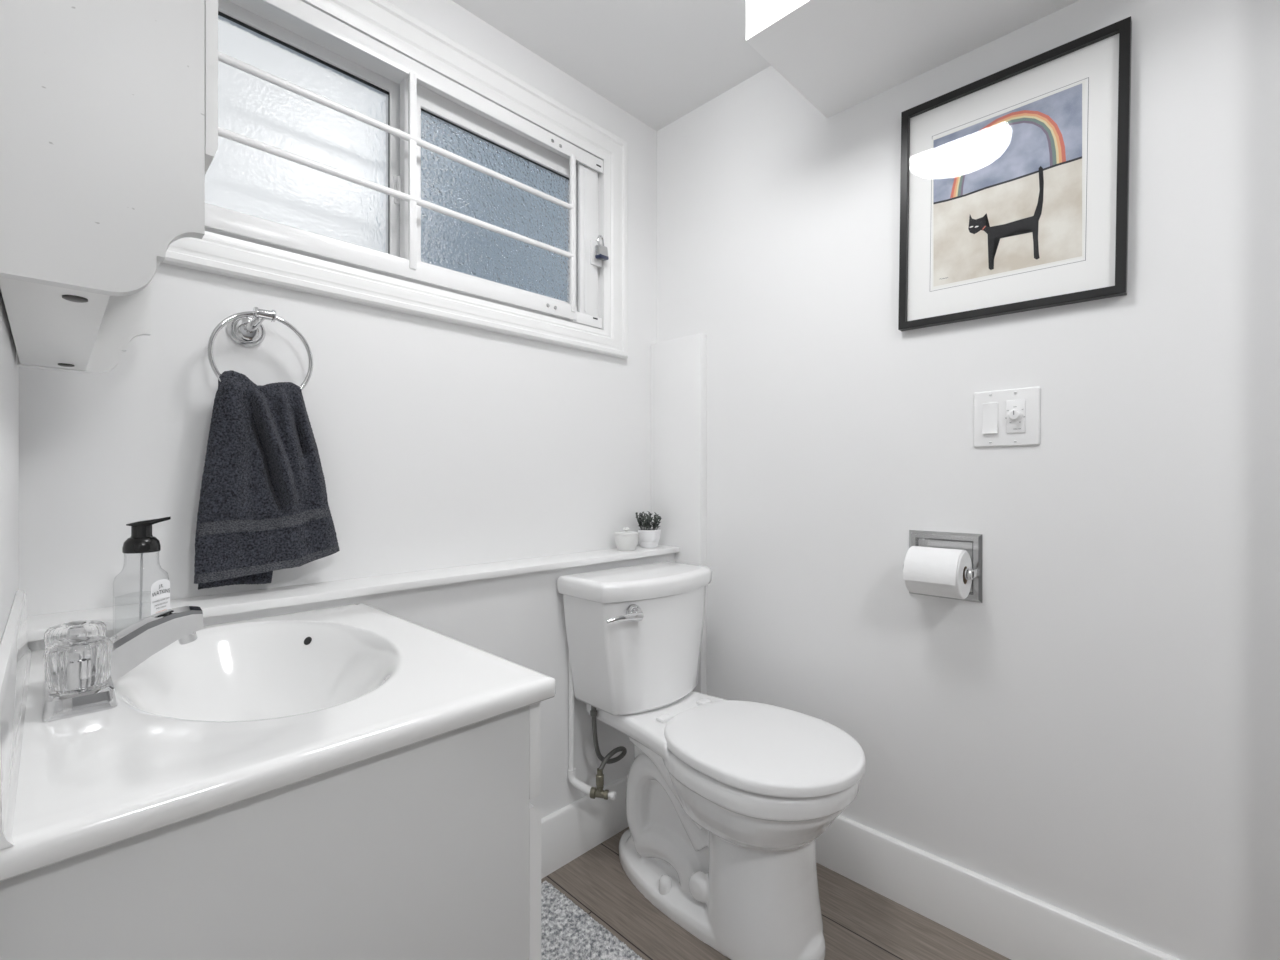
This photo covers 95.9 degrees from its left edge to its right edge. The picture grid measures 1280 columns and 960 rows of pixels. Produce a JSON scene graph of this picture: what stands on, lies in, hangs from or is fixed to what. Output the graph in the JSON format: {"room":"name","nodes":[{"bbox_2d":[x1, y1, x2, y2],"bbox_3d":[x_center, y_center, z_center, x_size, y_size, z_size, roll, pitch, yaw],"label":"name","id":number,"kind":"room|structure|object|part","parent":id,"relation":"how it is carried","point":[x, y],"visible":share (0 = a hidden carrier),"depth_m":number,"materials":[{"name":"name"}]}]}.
{"room":"bathroom","nodes":[
{"label":"bathroom","id":0,"kind":"room"},
{"bbox_2d":[0,289,18,643],"bbox_3d":[-0.494,-0.084,0.365,1.670,2.191,0.100,0,0,44],"label":"wall","id":1,"kind":"structure","parent":0,"point":[9,370],"depth_m":0.68,"materials":[{"name":"white paint"}]},
{"bbox_2d":[0,591,31,849],"bbox_3d":[-0.661,0.204,0.611,0.634,0.091,0.016,0,0,44],"label":"backsplash","id":2,"kind":"structure","parent":1,"relation":"attached to","point":[15,652],"depth_m":0.51,"materials":[{"name":"white stone"}]},
{"bbox_2d":[0,0,217,373],"bbox_3d":[-0.647,-0.500,0.692,0.541,0.676,0.149,0,0,44],"label":"upper cabinet","id":3,"kind":"object","parent":1,"relation":"attached to","point":[109,108],"visible":1,"depth_m":0.50,"materials":[{"name":"paint"}]},
{"bbox_3d":[-0.674,-0.172,0.665,0.508,0.016,0.068,0,0,44],"label":"panel","id":4,"kind":"part","parent":3,"relation":"part of","materials":[{"name":"white paint"}]},
{"bbox_3d":[-0.837,-0.500,0.874,0.016,0.675,0.145,0,0,44],"label":"panel","id":5,"kind":"part","parent":3,"relation":"part of","materials":[{"name":"white paint"}]},
{"bbox_3d":[-0.685,-0.574,0.826,0.244,0.509,0.010,0,0,44],"label":"door","id":6,"kind":"part","parent":3,"relation":"part of","materials":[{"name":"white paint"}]},
{"bbox_3d":[-0.509,-0.574,0.653,0.244,0.509,0.010,0,0,44],"label":"door","id":7,"kind":"part","parent":3,"relation":"part of","materials":[{"name":"white paint"}]},
{"bbox_2d":[19,0,674,818],"bbox_3d":[-0.462,-0.084,1.431,0.225,2.191,1.468,0,0,44],"label":"wall","id":8,"kind":"structure","parent":0,"point":[441,444],"depth_m":1.33,"materials":[{"name":"white paint"}]},
{"bbox_2d":[207,307,312,389],"bbox_3d":[-0.727,-0.236,1.105,0.062,0.179,0.171,0,0,44],"label":"towel ring","id":9,"kind":"object","parent":8,"relation":"attached to","point":[246,329],"visible":0.97,"depth_m":1.09,"materials":[{"name":"silver metal"}]},
{"bbox_2d":[194,370,339,589],"bbox_3d":[-0.698,-0.001,1.099,0.060,0.400,0.240,0,0,44],"label":"hand towel","id":10,"kind":"object","parent":9,"relation":"hanging from","point":[263,509],"visible":1,"depth_m":1.08,"materials":[{"name":"grey fabric"}]},
{"bbox_2d":[27,545,679,641],"bbox_3d":[-0.421,0.222,1.370,0.128,0.016,1.437,0,0,44],"label":"ledge","id":11,"kind":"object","parent":8,"relation":"attached to","point":[123,616],"depth_m":1.15,"materials":[{"name":"white paint"}]},
{"bbox_2d":[614,527,638,550],"bbox_3d":[-0.041,0.179,1.761,0.076,0.070,0.076,0,0,44],"label":"lidded pot","id":12,"kind":"object","parent":11,"relation":"on","point":[626,540],"visible":1,"depth_m":1.73,"materials":[{"name":"white ceramic"}]},
{"bbox_3d":[-0.041,0.154,1.761,0.076,0.021,0.076,0,0,44],"label":"lid","id":13,"kind":"part","parent":12,"relation":"part of","materials":[{"name":"white ceramic"}]},
{"bbox_2d":[636,511,661,547],"bbox_3d":[0.027,0.156,1.836,0.083,0.115,0.081,0,0,-20],"label":"potted plant","id":14,"kind":"object","parent":11,"relation":"on","point":[649,537],"visible":1,"depth_m":1.81,"materials":[{"name":"green plant"}]},
{"bbox_3d":[0.029,0.185,1.833,0.072,0.058,0.072,0,0,44],"label":"pot","id":15,"kind":"part","parent":14,"relation":"part of","materials":[{"name":"white ceramic"}]},
{"bbox_2d":[161,0,627,358],"bbox_3d":[-0.544,-0.727,1.403,0.142,0.682,1.310,0,0,44],"label":"window","id":16,"kind":"structure","parent":8,"relation":"in","point":[240,178],"depth_m":1.37,"materials":[{"name":"white paint"}]},
{"bbox_3d":[-0.763,-0.735,1.227,0.005,0.395,0.460,0,0,44],"label":"pane","id":17,"kind":"part","parent":16,"relation":"part of","materials":[{"name":"clear glass"}]},
{"bbox_3d":[-0.765,-0.724,1.227,0.032,0.478,0.507,0,0,44],"label":"sash","id":18,"kind":"part","parent":16,"relation":"part of","materials":[{"name":"white plastic"}]},
{"bbox_2d":[205,0,602,328],"bbox_3d":[-0.497,-0.718,1.362,0.030,0.512,1.108,0,0,44],"label":"security grille","id":19,"kind":"object","parent":16,"relation":"attached to","point":[217,218],"visible":0.94,"depth_m":1.33,"materials":[{"name":"white metal"}]},
{"bbox_3d":[-0.503,-0.485,1.367,0.009,0.046,1.108,0,0,44],"label":"rail","id":20,"kind":"part","parent":19,"relation":"part of","materials":[{"name":"white metal"}]},
{"bbox_3d":[-0.502,-0.955,1.367,0.007,0.038,1.108,0,0,44],"label":"rail","id":21,"kind":"part","parent":19,"relation":"part of","materials":[{"name":"white metal"}]},
{"bbox_2d":[595,235,608,260],"bbox_3d":[-0.115,-0.696,1.731,0.021,0.073,0.049,0,0,30],"label":"padlock","id":22,"kind":"object","parent":19,"relation":"hanging from","point":[601,252],"visible":1,"depth_m":1.72,"materials":[{"name":"silver metal"}]},
{"bbox_3d":[-0.367,-0.723,1.583,0.030,0.475,0.574,0,0,44],"label":"sash","id":23,"kind":"part","parent":16,"relation":"part of","materials":[{"name":"white plastic"}]},
{"bbox_3d":[-0.377,-0.718,1.575,0.005,0.384,0.477,0,0,44],"label":"pane","id":24,"kind":"part","parent":16,"relation":"part of","materials":[{"name":"clear glass"}]},
{"bbox_2d":[541,775,628,878],"bbox_3d":[-0.386,0.941,1.336,0.016,0.142,1.438,0,0,44],"label":"baseboard","id":25,"kind":"structure","parent":8,"relation":"attached to","point":[567,833],"depth_m":1.56,"materials":[{"name":"white paint"}]},
{"bbox_2d":[568,655,626,799],"bbox_3d":[-0.104,0.540,1.522,0.162,0.573,0.099,0,0,-15],"label":"pipes","id":26,"kind":"object","parent":8,"relation":"attached to","point":[597,791],"visible":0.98,"depth_m":1.53,"materials":[{"name":"white paint"}]},
{"bbox_3d":[-0.073,0.815,1.491,0.019,0.019,0.019,0,0,11],"label":"valve handle","id":27,"kind":"part","parent":26,"relation":"part of","materials":[{"name":"white plastic"}]},
{"bbox_2d":[452,0,770,130],"bbox_3d":[0.055,-1.229,0.925,1.670,0.100,1.668,0,0,44],"label":"ceiling","id":28,"kind":"structure","parent":0,"point":[658,61],"depth_m":1.56,"materials":[{"name":"white paint"}]},
{"bbox_2d":[746,0,1078,117],"bbox_3d":[0.662,-1.067,1.095,0.840,0.224,0.376,0,0,44],"label":"ceiling","id":29,"kind":"structure","parent":28,"relation":"attached to","point":[839,55],"depth_m":1.24,"materials":[{"name":"white paint"}]},
{"bbox_2d":[541,827,1010,959],"bbox_3d":[0.055,1.052,0.925,1.670,0.080,1.668,0,0,44],"label":"floor","id":30,"kind":"structure","parent":0,"point":[860,923],"depth_m":1.32,"materials":[{"name":"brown wood"}]},
{"bbox_2d":[0,702,540,959],"bbox_3d":[-0.493,0.643,0.782,0.603,0.738,0.495,0,0,44],"label":"vanity cabinet","id":31,"kind":"object","parent":30,"relation":"on","point":[428,849],"visible":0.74,"depth_m":0.56,"materials":[{"name":"white paint"}]},
{"bbox_2d":[0,591,555,880],"bbox_3d":[-0.497,0.273,0.777,0.635,0.228,0.482,0,0,44],"label":"sink","id":32,"kind":"object","parent":31,"relation":"in","point":[242,710],"visible":0.95,"depth_m":0.60,"materials":[{"name":"white ceramic"}]},
{"bbox_2d":[42,606,203,721],"bbox_3d":[-0.616,0.204,0.694,0.158,0.087,0.144,0,0,44],"label":"faucet","id":33,"kind":"object","parent":32,"relation":"on","point":[81,664],"visible":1,"depth_m":0.63,"materials":[{"name":"silver metal"}]},
{"bbox_3d":[-0.657,0.206,0.652,0.012,0.054,0.012,0,0,44],"label":"pop rod","id":34,"kind":"part","parent":33,"relation":"part of","materials":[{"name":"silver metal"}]},
{"bbox_3d":[-0.682,0.199,0.698,0.054,0.048,0.055,0,0,44],"label":"knob","id":35,"kind":"part","parent":33,"relation":"part of","materials":[{"name":"clear plastic"}]},
{"bbox_3d":[-0.610,0.199,0.627,0.054,0.048,0.055,0,0,44],"label":"knob","id":36,"kind":"part","parent":33,"relation":"part of","materials":[{"name":"clear plastic"}]},
{"bbox_3d":[-0.645,0.235,0.663,0.158,0.026,0.058,0,0,44],"label":"plate","id":37,"kind":"part","parent":33,"relation":"part of","materials":[{"name":"silver metal"}]},
{"bbox_3d":[-0.609,0.202,0.701,0.038,0.081,0.124,0,0,44],"label":"spout","id":38,"kind":"part","parent":33,"relation":"part of","materials":[{"name":"silver metal"}]},
{"bbox_2d":[113,516,170,619],"bbox_3d":[-0.743,0.151,0.864,0.057,0.191,0.054,0,0,-8],"label":"soap dispenser","id":39,"kind":"object","parent":32,"relation":"on","point":[141,541],"visible":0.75,"depth_m":0.86,"materials":[{"name":"clear plastic"}]},
{"bbox_3d":[-0.346,0.336,0.933,0.602,0.124,0.018,0,0,44],"label":"drawer","id":40,"kind":"part","parent":31,"relation":"part of","materials":[{"name":"white paint"}]},
{"bbox_3d":[-0.238,0.665,0.827,0.300,0.514,0.018,0,0,44],"label":"door","id":41,"kind":"part","parent":31,"relation":"part of","materials":[{"name":"white paint"}]},
{"bbox_2d":[541,880,643,959],"bbox_3d":[-0.060,1.003,0.972,0.920,0.015,0.438,0,0,44],"label":"bath mat","id":42,"kind":"object","parent":30,"relation":"on","point":[568,932],"visible":0.41,"depth_m":1.27,"materials":[{"name":"grey fabric"}]},
{"bbox_2d":[557,561,865,959],"bbox_3d":[0.178,0.633,1.391,0.431,0.766,0.709,0,0,-44],"label":"toilet","id":43,"kind":"object","parent":30,"relation":"on","point":[728,802],"visible":0.99,"depth_m":1.32,"materials":[{"name":"white ceramic"}]},
{"bbox_3d":[-0.035,0.330,1.371,0.100,0.024,0.021,0,0,-39],"label":"handle","id":44,"kind":"part","parent":43,"relation":"part of","materials":[{"name":"silver metal"}]},
{"bbox_3d":[-0.011,0.325,1.403,0.041,0.041,0.026,0,0,-37],"label":"flush lever","id":45,"kind":"part","parent":43,"relation":"part of","materials":[{"name":"silver metal"}]},
{"bbox_3d":[0.013,0.443,1.570,0.392,0.290,0.211,0,0,-44],"label":"tank","id":46,"kind":"part","parent":43,"relation":"part of","materials":[{"name":"white ceramic"}]},
{"bbox_3d":[0.016,0.274,1.566,0.419,0.048,0.232,0,0,-44],"label":"tank lid","id":47,"kind":"part","parent":43,"relation":"part of","materials":[{"name":"white ceramic"}]},
{"bbox_3d":[0.183,0.802,1.395,0.373,0.428,0.680,0,0,-44],"label":"bowl","id":48,"kind":"part","parent":43,"relation":"part of","materials":[{"name":"white ceramic"}]},
{"bbox_3d":[0.273,0.604,1.301,0.357,0.008,0.421,0,0,-44],"label":"seat","id":49,"kind":"part","parent":43,"relation":"part of","materials":[{"name":"white plastic"}]},
{"bbox_3d":[0.274,0.587,1.300,0.377,0.025,0.444,0,0,-44],"label":"seat lid","id":50,"kind":"part","parent":43,"relation":"part of","materials":[{"name":"white plastic"}]},
{"bbox_2d":[657,0,1279,959],"bbox_3d":[0.603,-0.084,1.486,1.670,2.191,0.100,0,0,44],"label":"wall","id":51,"kind":"structure","parent":0,"point":[1095,738],"depth_m":1.21,"materials":[{"name":"white paint"}]},
{"bbox_2d":[651,333,706,694],"bbox_3d":[0.122,0.280,1.865,0.212,1.465,0.030,0,0,44],"label":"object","id":52,"kind":"structure","parent":51,"relation":"attached to","point":[678,366],"depth_m":1.83,"materials":[{"name":"white paint"}]},
{"bbox_2d":[903,530,982,602],"bbox_3d":[0.673,0.195,1.297,0.154,0.151,0.071,0,0,44],"label":"toilet paper holder","id":53,"kind":"object","parent":51,"relation":"attached to","point":[972,543],"visible":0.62,"depth_m":1.29,"materials":[{"name":"silver metal"}]},
{"bbox_2d":[903,546,971,598],"bbox_3d":[0.658,0.203,1.275,0.110,0.105,0.109,0,0,44],"label":"toilet roll","id":54,"kind":"object","parent":53,"relation":"on","point":[926,570],"visible":0.98,"depth_m":1.24,"materials":[{"name":"white paper"}]},
{"bbox_3d":[0.721,0.202,1.248,0.008,0.023,0.066,0,0,44],"label":"bracket arm","id":55,"kind":"part","parent":53,"relation":"part of","materials":[{"name":"silver metal"}]},
{"bbox_2d":[816,815,1179,959],"bbox_3d":[0.645,0.941,1.363,1.238,0.142,0.016,0,0,44],"label":"baseboard","id":56,"kind":"structure","parent":51,"relation":"attached to","point":[1014,924],"depth_m":1.27,"materials":[{"name":"white paint"}]},
{"bbox_2d":[974,387,1039,446],"bbox_3d":[0.777,-0.133,1.229,0.123,0.122,0.022,0,0,44],"label":"switch plate","id":57,"kind":"object","parent":51,"relation":"attached to","point":[1009,417],"visible":1,"depth_m":1.23,"materials":[{"name":"white plastic"}]},
{"bbox_3d":[0.787,-0.136,1.213,0.027,0.027,0.013,0,0,44],"label":"timer knob","id":58,"kind":"part","parent":57,"relation":"part of","materials":[{"name":"white plastic"}]},
{"bbox_2d":[898,16,1131,330],"bbox_3d":[0.773,-0.613,1.233,0.423,0.521,0.022,0,0,44],"label":"framed picture","id":59,"kind":"object","parent":51,"relation":"attached to","point":[1014,180],"visible":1,"depth_m":1.21,"materials":[{"name":"black wood"}]},
{"bbox_2d":[932,80,1084,288],"bbox_3d":[0.774,-0.612,1.233,0.282,0.349,0.001,0,0,44],"label":"print","id":60,"kind":"object","parent":59,"relation":"attached to","point":[1008,180],"depth_m":1.22,"materials":[{"name":"multicoloured"}]}
]}

